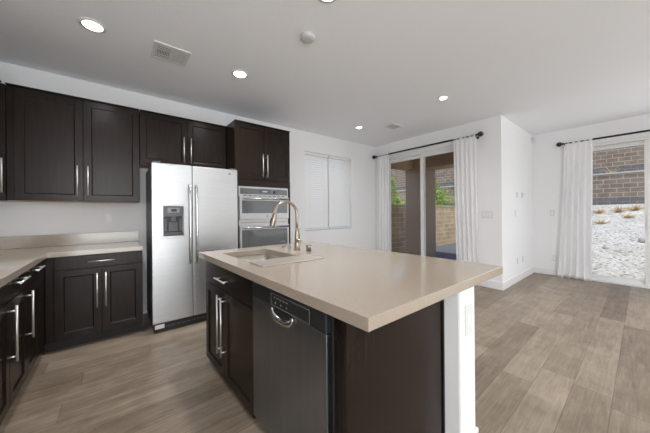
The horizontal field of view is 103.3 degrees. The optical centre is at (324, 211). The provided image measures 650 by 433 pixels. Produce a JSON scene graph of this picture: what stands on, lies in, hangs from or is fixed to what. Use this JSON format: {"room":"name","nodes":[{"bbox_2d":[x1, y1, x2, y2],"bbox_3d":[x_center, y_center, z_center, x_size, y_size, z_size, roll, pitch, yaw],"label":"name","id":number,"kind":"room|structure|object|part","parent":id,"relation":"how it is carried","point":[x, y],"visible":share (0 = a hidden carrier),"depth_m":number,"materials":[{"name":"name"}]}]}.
{"room":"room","nodes":[
{"label":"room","id":0,"kind":"room"},
{"bbox_2d":[0,61,374,312],"bbox_3d":[-1.137,-0.107,4.250,6.119,2.755,0.150,0,0,-39],"label":"wall","id":1,"kind":"structure","parent":0,"point":[16,218],"depth_m":3.24,"materials":[{"name":"white paint"}]},
{"bbox_2d":[0,80,14,201],"bbox_3d":[-2.825,-0.628,1.982,0.347,1.059,1.259,0,0,-39],"label":"upper cabinet","id":2,"kind":"object","parent":1,"relation":"attached to","point":[3,158],"visible":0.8,"depth_m":2.30,"materials":[{"name":"brown wood"}]},
{"bbox_3d":[-2.820,-0.316,2.222,0.042,0.300,0.012,0,0,-39],"label":"handle","id":3,"kind":"part","parent":2,"relation":"part of","materials":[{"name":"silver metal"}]},
{"bbox_2d":[0,231,138,249],"bbox_3d":[-2.817,0.307,2.778,1.308,0.125,0.019,0,0,-39],"label":"backsplash","id":4,"kind":"structure","parent":1,"relation":"attached to","point":[33,241],"depth_m":2.78,"materials":[{"name":"beige stone"}]},
{"bbox_2d":[5,82,139,202],"bbox_3d":[-2.585,-0.630,2.736,0.978,1.059,0.389,0,0,-39],"label":"upper cabinet","id":5,"kind":"object","parent":1,"relation":"attached to","point":[60,147],"visible":1,"depth_m":2.57,"materials":[{"name":"brown wood"}]},
{"bbox_3d":[-2.659,-0.625,2.491,0.458,1.033,0.019,0,0,-39],"label":"door","id":6,"kind":"part","parent":5,"relation":"part of","materials":[{"name":"brown wood"}]},
{"bbox_3d":[-2.599,-1.153,2.748,0.978,0.012,0.357,0,0,-39],"label":"moulding","id":7,"kind":"part","parent":5,"relation":"part of","materials":[{"name":"brown wood"}]},
{"bbox_3d":[-2.600,-0.102,2.760,0.974,0.004,0.323,0,0,-39],"label":"panel","id":8,"kind":"part","parent":5,"relation":"part of","materials":[{"name":"brown wood"}]},
{"bbox_3d":[-2.490,-0.311,2.587,0.012,0.299,0.042,0,0,-39],"label":"handle","id":9,"kind":"part","parent":5,"relation":"part of","materials":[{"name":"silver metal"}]},
{"bbox_3d":[-2.428,-0.312,2.636,0.012,0.299,0.042,0,0,-39],"label":"handle","id":10,"kind":"part","parent":5,"relation":"part of","materials":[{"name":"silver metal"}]},
{"bbox_3d":[-2.297,-0.627,2.784,0.464,1.033,0.019,0,0,-39],"label":"door","id":11,"kind":"part","parent":5,"relation":"part of","materials":[{"name":"brown wood"}]},
{"bbox_2d":[104,212,111,221],"bbox_3d":[-2.540,0.067,3.013,0.070,0.115,0.008,0,0,-39],"label":"outlet cover","id":12,"kind":"object","parent":1,"relation":"attached to","point":[107,215],"visible":1,"depth_m":3.01,"materials":[{"name":"white plastic"}]},
{"bbox_2d":[139,109,225,168],"bbox_3d":[-1.830,-0.857,3.347,0.962,0.617,0.389,0,0,-39],"label":"upper cabinet","id":13,"kind":"object","parent":1,"relation":"attached to","point":[164,138],"visible":0.8,"depth_m":3.19,"materials":[{"name":"brown wood"}]},
{"bbox_3d":[-1.848,-0.551,3.372,0.958,0.004,0.323,0,0,-39],"label":"panel","id":14,"kind":"part","parent":13,"relation":"part of","materials":[{"name":"brown wood"}]},
{"bbox_3d":[-1.925,-0.852,3.086,0.481,0.591,0.019,0,0,-39],"label":"door","id":15,"kind":"part","parent":13,"relation":"part of","materials":[{"name":"brown wood"}]},
{"bbox_3d":[-1.843,-1.160,3.360,0.962,0.012,0.357,0,0,-39],"label":"moulding","id":16,"kind":"part","parent":13,"relation":"part of","materials":[{"name":"brown wood"}]},
{"bbox_3d":[-1.551,-0.855,3.389,0.470,0.591,0.019,0,0,-39],"label":"door","id":17,"kind":"part","parent":13,"relation":"part of","materials":[{"name":"brown wood"}]},
{"bbox_2d":[305,158,345,230],"bbox_3d":[0.019,-0.384,5.247,1.215,1.490,0.045,0,0,-39],"label":"window","id":18,"kind":"structure","parent":1,"relation":"in","point":[327,158],"depth_m":5.26,"materials":[{"name":"white plastic"}]},
{"bbox_2d":[304,151,328,229],"bbox_3d":[-0.171,-0.387,4.999,0.584,1.476,0.057,0,0,-39],"label":"window blind","id":19,"kind":"object","parent":18,"relation":"attached to","point":[316,195],"visible":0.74,"depth_m":5.00,"materials":[{"name":"white plastic"}]},
{"bbox_2d":[328,156,349,228],"bbox_3d":[0.301,-0.391,5.381,0.584,1.476,0.057,0,0,-39],"label":"window blind","id":20,"kind":"object","parent":18,"relation":"attached to","point":[339,185],"visible":0.98,"depth_m":5.37,"materials":[{"name":"white plastic"}]},
{"bbox_2d":[0,0,649,146],"bbox_3d":[1.868,-1.635,1.964,7.939,0.250,7.500,0,0,-39],"label":"ceiling","id":21,"kind":"structure","parent":0,"point":[543,66],"depth_m":2.48,"materials":[{"name":"white paint"}]},
{"bbox_2d":[78,17,106,32],"bbox_3d":[-1.841,-1.472,2.038,0.174,0.014,0.174,0,0,-39],"label":"recessed light","id":22,"kind":"object","parent":21,"relation":"in","point":[90,24],"visible":1,"depth_m":2.03,"materials":[{"name":"white plastic"}]},
{"bbox_2d":[82,20,102,31],"bbox_3d":[-1.841,-1.467,2.038,0.123,0.004,0.123,0,0,-39],"label":"diffuser","id":23,"kind":"object","parent":22,"relation":"attached to","point":[95,26],"depth_m":2.03,"materials":[{"name":"white"}]},
{"bbox_2d":[151,40,190,66],"bbox_3d":[-1.453,-1.476,2.422,0.292,0.012,0.290,0,0,-39],"label":"ceiling vent","id":24,"kind":"object","parent":21,"relation":"in","point":[161,51],"visible":1,"depth_m":2.41,"materials":[{"name":"white plastic"}]},
{"bbox_2d":[231,69,247,77],"bbox_3d":[-0.917,-1.480,2.771,0.174,0.014,0.174,0,0,-39],"label":"recessed light","id":25,"kind":"object","parent":21,"relation":"in","point":[238,73],"visible":1,"depth_m":2.75,"materials":[{"name":"white plastic"}]},
{"bbox_2d":[234,71,245,77],"bbox_3d":[-0.917,-1.475,2.771,0.123,0.004,0.123,0,0,-39],"label":"diffuser","id":26,"kind":"object","parent":25,"relation":"attached to","point":[239,74],"depth_m":2.77,"materials":[{"name":"white"}]},
{"bbox_2d":[301,31,314,43],"bbox_3d":[-0.144,-1.476,2.188,0.124,0.034,0.124,0,0,-39],"label":"smoke detector","id":27,"kind":"object","parent":21,"relation":"attached to","point":[308,37],"visible":1,"depth_m":2.16,"materials":[{"name":"grey plastic"}]},
{"bbox_2d":[319,0,335,3],"bbox_3d":[0.017,-1.488,1.752,0.174,0.014,0.174,0,0,-39],"label":"recessed light","id":28,"kind":"object","parent":21,"relation":"in","point":[322,1],"visible":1,"depth_m":1.82,"materials":[{"name":"white plastic"}]},
{"bbox_2d":[384,123,402,128],"bbox_3d":[1.205,-1.498,4.525,0.265,0.012,0.200,0,0,-39],"label":"ceiling vent","id":29,"kind":"object","parent":21,"relation":"in","point":[393,125],"visible":1,"depth_m":4.52,"materials":[{"name":"white plastic"}]},
{"bbox_2d":[438,95,448,99],"bbox_3d":[1.561,-1.500,3.400,0.134,0.014,0.134,0,0,-39],"label":"recessed light","id":30,"kind":"object","parent":21,"relation":"in","point":[444,97],"visible":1,"depth_m":3.38,"materials":[{"name":"white plastic"}]},
{"bbox_2d":[0,273,649,432],"bbox_3d":[1.893,1.305,1.963,7.939,0.120,7.500,0,0,-39],"label":"floor","id":31,"kind":"structure","parent":0,"point":[554,354],"depth_m":1.98,"materials":[{"name":"brown wood"}]},
{"bbox_2d":[0,283,18,424],"bbox_3d":[-1.853,0.842,1.043,0.661,0.868,0.771,0,0,-39],"label":"base cabinet","id":32,"kind":"object","parent":31,"relation":"on","point":[4,290],"visible":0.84,"depth_m":1.48,"materials":[{"name":"brown wood"}]},
{"bbox_3d":[-1.639,0.469,1.219,0.019,0.119,0.769,0,0,-39],"label":"drawer","id":33,"kind":"part","parent":32,"relation":"part of","materials":[{"name":"brown wood"}]},
{"bbox_3d":[-1.636,0.851,1.219,0.019,0.630,0.769,0,0,-39],"label":"door","id":34,"kind":"part","parent":32,"relation":"part of","materials":[{"name":"brown wood"}]},
{"bbox_3d":[-1.834,0.721,1.511,0.042,0.330,0.012,0,0,-39],"label":"handle","id":35,"kind":"part","parent":32,"relation":"part of","materials":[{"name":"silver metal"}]},
{"bbox_2d":[7,272,34,406],"bbox_3d":[-2.214,0.845,1.491,0.661,0.868,0.371,0,0,-39],"label":"base cabinet","id":36,"kind":"object","parent":31,"relation":"on","point":[17,286],"visible":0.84,"depth_m":1.69,"materials":[{"name":"brown wood"}]},
{"bbox_3d":[-1.997,0.854,1.666,0.019,0.630,0.369,0,0,-39],"label":"door","id":37,"kind":"part","parent":36,"relation":"part of","materials":[{"name":"brown wood"}]},
{"bbox_3d":[-2.000,0.472,1.666,0.019,0.119,0.369,0,0,-39],"label":"drawer","id":38,"kind":"part","parent":36,"relation":"part of","materials":[{"name":"brown wood"}]},
{"bbox_3d":[-1.957,0.443,1.661,0.042,0.012,0.210,0,0,-39],"label":"handle","id":39,"kind":"part","parent":36,"relation":"part of","materials":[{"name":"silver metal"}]},
{"bbox_3d":[-2.071,0.723,1.805,0.042,0.330,0.012,0,0,-39],"label":"handle","id":40,"kind":"part","parent":36,"relation":"part of","materials":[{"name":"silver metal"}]},
{"bbox_2d":[26,260,44,375],"bbox_3d":[-2.509,0.847,1.855,0.661,0.868,0.558,0,0,-39],"label":"base cabinet","id":41,"kind":"object","parent":31,"relation":"on","point":[35,345],"visible":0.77,"depth_m":2.04,"materials":[{"name":"brown wood"}]},
{"bbox_3d":[-2.235,0.474,1.957,0.019,0.119,0.366,0,0,-39],"label":"drawer","id":42,"kind":"part","parent":41,"relation":"part of","materials":[{"name":"brown wood"}]},
{"bbox_3d":[-2.232,0.856,1.956,0.019,0.630,0.366,0,0,-39],"label":"door","id":43,"kind":"part","parent":41,"relation":"part of","materials":[{"name":"brown wood"}]},
{"bbox_3d":[-2.240,0.445,2.011,0.042,0.012,0.210,0,0,-39],"label":"handle","id":44,"kind":"part","parent":41,"relation":"part of","materials":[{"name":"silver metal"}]},
{"bbox_2d":[44,250,142,352],"bbox_3d":[-2.387,0.847,2.710,0.728,0.868,0.661,0,0,-39],"label":"base cabinet","id":45,"kind":"object","parent":31,"relation":"on","point":[93,297],"visible":0.89,"depth_m":2.46,"materials":[{"name":"brown wood"}]},
{"bbox_2d":[0,231,142,287],"bbox_3d":[-2.086,0.323,1.859,1.330,0.170,2.369,0,0,-39],"label":"countertop","id":46,"kind":"structure","parent":45,"relation":"on","point":[18,254],"depth_m":2.57,"materials":[{"name":"beige stone"}]},
{"bbox_3d":[-2.309,0.857,2.414,0.323,0.630,0.019,0,0,-39],"label":"door","id":47,"kind":"part","parent":45,"relation":"part of","materials":[{"name":"brown wood"}]},
{"bbox_3d":[-2.190,0.754,2.472,0.012,0.330,0.042,0,0,-39],"label":"handle","id":48,"kind":"part","parent":45,"relation":"part of","materials":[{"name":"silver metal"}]},
{"bbox_3d":[-2.185,0.474,2.517,0.648,0.119,0.019,0,0,-39],"label":"drawer","id":49,"kind":"part","parent":45,"relation":"part of","materials":[{"name":"brown wood"}]},
{"bbox_3d":[-2.166,0.474,2.493,0.200,0.012,0.042,0,0,-39],"label":"handle","id":50,"kind":"part","parent":45,"relation":"part of","materials":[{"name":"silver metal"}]},
{"bbox_3d":[-2.140,0.753,2.512,0.012,0.330,0.042,0,0,-39],"label":"handle","id":51,"kind":"part","parent":45,"relation":"part of","materials":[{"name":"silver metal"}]},
{"bbox_3d":[-2.055,0.855,2.619,0.322,0.630,0.019,0,0,-39],"label":"door","id":52,"kind":"part","parent":45,"relation":"part of","materials":[{"name":"brown wood"}]},
{"bbox_2d":[143,161,237,332],"bbox_3d":[-1.673,0.375,3.170,0.954,1.800,0.850,0,0,-39],"label":"refrigerator","id":53,"kind":"object","parent":31,"relation":"on","point":[191,210],"depth_m":2.83,"materials":[{"name":"grey metal"}]},
{"bbox_3d":[-1.646,0.330,2.779,0.376,1.678,0.056,0,0,-39],"label":"freezer door","id":54,"kind":"part","parent":53,"relation":"part of","materials":[{"name":"silver metal"}]},
{"bbox_3d":[-1.638,-0.002,2.776,0.186,0.108,0.046,0,0,-39],"label":"dispenser panel","id":55,"kind":"part","parent":53,"relation":"part of","materials":[{"name":"grey"}]},
{"bbox_3d":[-1.486,0.141,2.827,0.027,0.891,0.080,0,0,-39],"label":"handle","id":56,"kind":"part","parent":53,"relation":"part of","materials":[{"name":"silver metal"}]},
{"bbox_2d":[206,261,255,418],"bbox_3d":[-0.488,0.834,2.014,0.665,0.862,0.902,0,0,-39],"label":"base cabinet","id":57,"kind":"object","parent":31,"relation":"on","point":[229,297],"visible":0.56,"depth_m":1.76,"materials":[{"name":"brown wood"}]},
{"bbox_3d":[-0.861,0.899,2.023,0.019,0.638,0.414,0,0,-41],"label":"door","id":58,"kind":"part","parent":57,"relation":"part of","materials":[{"name":"brown wood"}]},
{"bbox_3d":[-0.771,0.817,1.873,0.042,0.420,0.012,0,0,-39],"label":"handle","id":59,"kind":"part","parent":57,"relation":"part of","materials":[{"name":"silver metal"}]},
{"bbox_3d":[-0.745,0.492,1.841,0.042,0.012,0.201,0,0,-41],"label":"handle","id":60,"kind":"part","parent":57,"relation":"part of","materials":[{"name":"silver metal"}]},
{"bbox_3d":[-0.722,0.816,1.817,0.042,0.420,0.012,0,0,-39],"label":"handle","id":61,"kind":"part","parent":57,"relation":"part of","materials":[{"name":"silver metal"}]},
{"bbox_3d":[-0.707,0.490,1.844,0.019,0.163,0.890,0,0,-41],"label":"drawer","id":62,"kind":"part","parent":57,"relation":"part of","materials":[{"name":"brown wood"}]},
{"bbox_3d":[-0.567,0.896,1.687,0.019,0.638,0.474,0,0,-41],"label":"door","id":63,"kind":"part","parent":57,"relation":"part of","materials":[{"name":"brown wood"}]},
{"bbox_2d":[225,119,290,247],"bbox_3d":[-1.024,0.049,3.776,0.814,2.442,0.725,0,0,-39],"label":"tall cabinet","id":64,"kind":"object","parent":31,"relation":"on","point":[260,154],"visible":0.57,"depth_m":3.48,"materials":[{"name":"brown wood"}]},
{"bbox_3d":[-0.994,-0.789,3.406,0.399,0.727,0.019,0,0,-39],"label":"door","id":65,"kind":"part","parent":64,"relation":"part of","materials":[{"name":"brown wood"}]},
{"bbox_3d":[-1.044,-1.165,3.789,0.814,0.014,0.693,0,0,-39],"label":"moulding","id":66,"kind":"part","parent":64,"relation":"part of","materials":[{"name":"brown wood"}]},
{"bbox_2d":[238,186,288,247],"bbox_3d":[-0.983,0.298,3.731,0.728,1.258,0.685,0,0,-39],"label":"wall oven","id":67,"kind":"object","parent":64,"relation":"in","point":[257,205],"visible":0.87,"depth_m":3.47,"materials":[{"name":"grey metal"}]},
{"bbox_3d":[-0.823,-0.268,3.527,0.688,0.078,0.010,0,0,-39],"label":"control panel","id":68,"kind":"part","parent":67,"relation":"part of","materials":[{"name":"silver metal"}]},
{"bbox_3d":[-0.828,0.367,3.533,0.808,1.582,0.020,0,0,-39],"label":"frame","id":69,"kind":"part","parent":64,"relation":"part of","materials":[{"name":"brown wood"}]},
{"bbox_3d":[-0.680,-0.792,3.660,0.399,0.727,0.019,0,0,-39],"label":"door","id":70,"kind":"part","parent":64,"relation":"part of","materials":[{"name":"brown wood"}]},
{"bbox_2d":[252,282,334,432],"bbox_3d":[0.024,0.829,1.428,0.619,0.862,0.648,0,0,-39],"label":"dishwasher","id":71,"kind":"object","parent":31,"relation":"on","point":[294,361],"visible":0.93,"depth_m":1.19,"materials":[{"name":"grey metal"}]},
{"bbox_3d":[-0.212,0.519,1.241,0.013,0.066,0.205,0,0,-41],"label":"pocket handle","id":72,"kind":"part","parent":71,"relation":"part of","materials":[{"name":"silver metal"}]},
{"bbox_3d":[-0.196,0.444,1.255,0.033,0.080,0.646,0,0,-41],"label":"control panel","id":73,"kind":"part","parent":71,"relation":"part of","materials":[{"name":"grey"}]},
{"bbox_2d":[332,316,334,432],"bbox_3d":[0.040,0.779,1.439,0.580,0.762,0.645,0,0,-39],"label":"tub","id":74,"kind":"object","parent":71,"relation":"in","point":[333,360],"depth_m":1.03,"materials":[{"name":"grey"}]},
{"bbox_2d":[334,299,444,432],"bbox_3d":[0.326,0.824,1.180,0.696,0.866,0.098,0,0,-38],"label":"island end panel","id":75,"kind":"object","parent":31,"relation":"on","point":[390,378],"visible":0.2,"depth_m":1.10,"materials":[{"name":"brown wood"}]},
{"bbox_3d":[0.623,0.822,1.353,0.015,0.866,0.008,0,0,-39],"label":"edge trim","id":76,"kind":"part","parent":75,"relation":"part of","materials":[{"name":"brown wood"}]},
{"bbox_2d":[375,118,491,279],"bbox_3d":[1.986,-0.133,5.134,0.150,2.755,2.400,0,0,-39],"label":"wall","id":77,"kind":"structure","parent":0,"point":[483,147],"depth_m":4.30,"materials":[{"name":"white paint"}]},
{"bbox_2d":[389,145,453,255],"bbox_3d":[1.959,0.025,5.156,0.145,2.440,1.820,0,0,-39],"label":"door","id":78,"kind":"structure","parent":77,"relation":"in","point":[419,155],"depth_m":5.15,"materials":[{"name":"white plastic"}]},
{"bbox_3d":[1.731,0.035,5.505,0.034,2.364,0.899,0,0,-39],"label":"sash","id":79,"kind":"part","parent":78,"relation":"part of","materials":[{"name":"white plastic"}]},
{"bbox_3d":[1.959,0.025,5.156,0.145,2.440,1.820,0,0,-39],"label":"frame","id":80,"kind":"part","parent":78,"relation":"part of","materials":[{"name":"white plastic"}]},
{"bbox_3d":[2.216,0.031,4.831,0.034,2.364,0.899,0,0,-39],"label":"sash","id":81,"kind":"part","parent":78,"relation":"part of","materials":[{"name":"white plastic"}]},
{"bbox_2d":[372,131,483,158],"bbox_3d":[1.849,-1.250,5.063,0.136,0.091,2.305,0,0,-39],"label":"curtain rod","id":82,"kind":"object","parent":77,"relation":"attached to","point":[479,134],"visible":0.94,"depth_m":4.82,"materials":[{"name":"black metal"}]},
{"bbox_2d":[377,153,388,250],"bbox_3d":[1.287,-0.009,5.733,0.052,2.508,0.353,0,0,-39],"label":"curtain","id":83,"kind":"object","parent":82,"relation":"hanging from","point":[383,161],"visible":0.91,"depth_m":5.72,"materials":[{"name":"white fabric"}]},
{"bbox_2d":[453,134,478,286],"bbox_3d":[2.391,-0.019,4.365,0.050,2.508,0.393,0,0,-39],"label":"curtain","id":84,"kind":"object","parent":82,"relation":"hanging from","point":[465,177],"visible":0.91,"depth_m":4.36,"materials":[{"name":"white fabric"}]},
{"bbox_2d":[481,211,492,217],"bbox_3d":[2.642,0.049,4.197,0.009,0.115,0.165,0,0,-39],"label":"switch cover","id":85,"kind":"object","parent":77,"relation":"attached to","point":[484,214],"visible":1,"depth_m":4.19,"materials":[{"name":"white plastic"}]},
{"bbox_2d":[479,280,503,289],"bbox_3d":[2.636,1.177,4.210,0.016,0.125,0.491,0,0,-39],"label":"baseboard","id":86,"kind":"structure","parent":77,"relation":"attached to","point":[489,283],"depth_m":4.12,"materials":[{"name":"white paint"}]},
{"bbox_2d":[444,286,474,432],"bbox_3d":[0.180,0.825,2.003,0.174,0.868,1.749,0,0,-41],"label":"wall","id":87,"kind":"structure","parent":0,"point":[459,348],"depth_m":1.33,"materials":[{"name":"white paint"}]},
{"bbox_2d":[199,241,502,331],"bbox_3d":[-0.004,0.369,1.916,1.290,0.046,1.900,0,0,-39],"label":"countertop","id":88,"kind":"structure","parent":87,"relation":"on","point":[368,290],"depth_m":1.35,"materials":[{"name":"beige stone"}]},
{"bbox_2d":[235,254,280,261],"bbox_3d":[-0.477,0.494,2.031,0.476,0.194,0.780,0,0,-39],"label":"sink","id":89,"kind":"object","parent":88,"relation":"in","point":[257,257],"visible":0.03,"depth_m":2.35,"materials":[{"name":"metal"}]},
{"bbox_2d":[269,201,301,250],"bbox_3d":[-0.341,0.126,2.241,0.299,0.445,0.083,0,0,-39],"label":"faucet","id":90,"kind":"object","parent":88,"relation":"on","point":[298,240],"visible":1,"depth_m":2.29,"materials":[{"name":"silver metal"}]},
{"bbox_3d":[-0.340,0.031,2.259,0.239,0.255,0.025,0,0,-38],"label":"spout","id":91,"kind":"part","parent":90,"relation":"part of","materials":[{"name":"silver metal"}]},
{"bbox_3d":[-0.232,0.215,2.300,0.038,0.134,0.038,0,0,-39],"label":"lever handle","id":92,"kind":"part","parent":90,"relation":"part of","materials":[{"name":"silver metal"}]},
{"bbox_2d":[250,254,323,266],"bbox_3d":[-0.259,0.343,1.820,0.488,0.009,0.206,0,0,-39],"label":"drainboard","id":93,"kind":"object","parent":88,"relation":"on","point":[306,257],"visible":1,"depth_m":1.78,"materials":[{"name":"beige stone"}]},
{"bbox_2d":[306,244,310,250],"bbox_3d":[-0.144,0.320,2.255,0.042,0.056,0.042,0,0,-39],"label":"air gap cap","id":94,"kind":"object","parent":88,"relation":"on","point":[308,247],"visible":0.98,"depth_m":2.23,"materials":[{"name":"silver metal"}]},
{"bbox_2d":[465,303,471,335],"bbox_3d":[0.751,0.564,1.343,0.078,0.155,0.009,0,0,-39],"label":"outlet cover","id":95,"kind":"object","parent":87,"relation":"attached to","point":[468,308],"visible":1,"depth_m":1.34,"materials":[{"name":"white plastic"}]},
{"bbox_2d":[490,115,533,281],"bbox_3d":[3.495,-0.145,4.714,1.970,2.755,0.150,0,0,-39],"label":"wall","id":96,"kind":"structure","parent":0,"point":[511,145],"depth_m":4.32,"materials":[{"name":"white paint"}]},
{"bbox_2d":[503,266,533,289],"bbox_3d":[3.493,1.170,4.597,1.804,0.125,0.016,0,0,-39],"label":"baseboard","id":97,"kind":"structure","parent":96,"relation":"attached to","point":[519,277],"depth_m":4.50,"materials":[{"name":"white paint"}]},
{"bbox_2d":[532,114,649,268],"bbox_3d":[5.758,-0.165,3.361,0.150,2.755,4.800,0,0,-39],"label":"wall","id":98,"kind":"structure","parent":0,"point":[548,159],"depth_m":4.94,"materials":[{"name":"white paint"}]},
{"bbox_2d":[534,266,557,275],"bbox_3d":[4.369,1.163,4.962,0.016,0.125,0.550,0,0,-39],"label":"baseboard","id":99,"kind":"structure","parent":98,"relation":"attached to","point":[542,270],"depth_m":5.01,"materials":[{"name":"white paint"}]},
{"bbox_2d":[550,210,554,215],"bbox_3d":[4.374,0.030,4.948,0.009,0.115,0.070,0,0,-39],"label":"switch cover","id":100,"kind":"object","parent":98,"relation":"attached to","point":[552,212],"visible":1,"depth_m":4.94,"materials":[{"name":"white plastic"}]},
{"bbox_2d":[552,255,556,260],"bbox_3d":[4.398,0.895,4.929,0.008,0.115,0.070,0,0,-39],"label":"outlet cover","id":101,"kind":"object","parent":98,"relation":"attached to","point":[554,257],"visible":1,"depth_m":4.92,"materials":[{"name":"white plastic"}]},
{"bbox_2d":[556,129,649,146],"bbox_3d":[5.078,-1.252,3.963,0.136,0.091,2.265,0,0,-39],"label":"curtain rod","id":102,"kind":"object","parent":98,"relation":"attached to","point":[558,144],"visible":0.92,"depth_m":4.29,"materials":[{"name":"black metal"}]},
{"bbox_2d":[557,138,592,280],"bbox_3d":[4.485,-0.024,4.627,0.108,2.483,0.472,0,0,-39],"label":"curtain","id":103,"kind":"object","parent":102,"relation":"hanging from","point":[575,251],"visible":1,"depth_m":4.61,"materials":[{"name":"white fabric"}]},
{"bbox_2d":[592,136,649,288],"bbox_3d":[5.154,0.013,4.099,0.145,2.410,1.790,0,0,-39],"label":"door","id":104,"kind":"structure","parent":98,"relation":"in","point":[645,141],"depth_m":4.11,"materials":[{"name":"white plastic"}]},
{"bbox_3d":[5.406,0.019,3.780,0.034,2.334,0.884,0,0,-39],"label":"sash","id":105,"kind":"part","parent":104,"relation":"part of","materials":[{"name":"white plastic"}]},
{"label":"outside","id":106,"kind":"structure","parent":0,"visible":0},
{"bbox_2d":[592,204,644,279],"bbox_3d":[4.342,0.525,13.720,10.641,1.565,26.000,0,0,-39],"label":"gravel","id":107,"kind":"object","parent":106,"point":[625,257],"visible":0.06,"depth_m":6.83,"materials":[{"name":"white gravel"}]},
{"bbox_2d":[391,177,405,204],"bbox_3d":[2.439,-0.031,9.534,1.333,2.581,1.504,0,0,1],"label":"bush","id":108,"kind":"object","parent":107,"relation":"on","point":[397,202],"visible":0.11,"depth_m":9.44,"materials":[{"name":"green plant"}]},
{"bbox_2d":[435,179,454,205],"bbox_3d":[4.858,-0.358,11.675,1.923,2.229,1.674,0,0,-39],"label":"bush","id":109,"kind":"object","parent":107,"relation":"on","point":[444,199],"visible":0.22,"depth_m":11.36,"materials":[{"name":"green plant"}]},
{"bbox_2d":[593,209,605,213],"bbox_3d":[10.913,-0.055,10.265,0.585,0.297,0.474,0,0,-39],"label":"plant","id":110,"kind":"object","parent":107,"relation":"on","point":[602,210],"visible":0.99,"depth_m":10.23,"materials":[{"name":"brown plant"}]},
{"bbox_2d":[592,218,609,223],"bbox_3d":[9.372,0.331,8.685,0.512,0.234,0.411,0,0,-5],"label":"plant","id":111,"kind":"object","parent":107,"relation":"on","point":[602,221],"visible":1,"depth_m":8.69,"materials":[{"name":"brown plant"}]},
{"bbox_2d":[609,204,628,211],"bbox_3d":[11.507,-0.121,10.073,0.635,0.326,0.675,0,0,-39],"label":"plant","id":112,"kind":"object","parent":107,"relation":"on","point":[621,208],"visible":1,"depth_m":10.01,"materials":[{"name":"brown plant"}]},
{"bbox_2d":[621,214,636,217],"bbox_3d":[10.642,0.137,9.040,0.404,0.225,0.429,0,0,23],"label":"plant","id":113,"kind":"object","parent":107,"relation":"on","point":[625,216],"visible":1,"depth_m":9.00,"materials":[{"name":"brown plant"}]},
{"bbox_2d":[625,204,644,210],"bbox_3d":[12.077,-0.190,9.990,0.630,0.329,0.671,0,0,-39],"label":"plant","id":114,"kind":"object","parent":107,"relation":"on","point":[635,208],"visible":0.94,"depth_m":9.94,"materials":[{"name":"brown plant"}]},
{"bbox_2d":[638,238,644,242],"bbox_3d":[8.206,0.746,6.645,0.171,0.145,0.179,0,0,13],"label":"rock","id":115,"kind":"object","parent":107,"relation":"on","point":[642,240],"visible":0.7,"depth_m":6.61,"materials":[{"name":"grey stone"}]},
{"bbox_3d":[6.224,1.532,13.948,17.500,0.360,30.000,0,0,-39],"label":"ground","id":116,"kind":"structure","parent":0,"visible":0},
{"bbox_2d":[391,205,455,252],"bbox_3d":[5.584,0.562,10.673,12.400,1.590,0.230,0,0,-39],"label":"wall","id":117,"kind":"structure","parent":116,"relation":"on","point":[445,215],"depth_m":9.29,"materials":[{"name":"beige brick"}]},
{"bbox_2d":[401,243,455,259],"bbox_3d":[6.646,1.288,9.366,12.401,0.120,3.140,0,0,-39],"label":"patio","id":118,"kind":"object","parent":116,"relation":"on","point":[448,251],"depth_m":8.02,"materials":[{"name":"grey concrete"}]},
{"bbox_2d":[391,152,453,256],"bbox_3d":[2.774,-0.226,6.030,2.199,2.970,2.798,0,0,-39],"label":"patio cover","id":119,"kind":"object","parent":118,"relation":"on","point":[411,168],"visible":0.41,"depth_m":7.01,"materials":[{"name":"beige paint"}]},
{"bbox_3d":[2.691,0.057,7.232,0.580,2.405,0.580,0,0,-39],"label":"post","id":120,"kind":"part","parent":119,"relation":"part of","materials":[{"name":"beige paint"}]},
{"bbox_3d":[10.371,-0.151,17.311,2.800,2.940,30.000,0,0,-39],"label":"terrain","id":121,"kind":"structure","parent":116,"relation":"on","visible":0},
{"bbox_2d":[341,145,643,189],"bbox_3d":[10.652,-3.119,17.559,0.215,3.010,28.000,0,0,-39],"label":"wall","id":122,"kind":"structure","parent":121,"relation":"on","point":[631,158],"depth_m":12.97,"materials":[{"name":"brown brick"}]},
{"bbox_2d":[391,170,644,205],"bbox_3d":[9.192,-0.767,16.362,0.260,1.910,28.000,0,0,-39],"label":"wall","id":123,"kind":"structure","parent":121,"relation":"on","point":[626,187],"depth_m":11.52,"materials":[{"name":"beige"}]}
]}

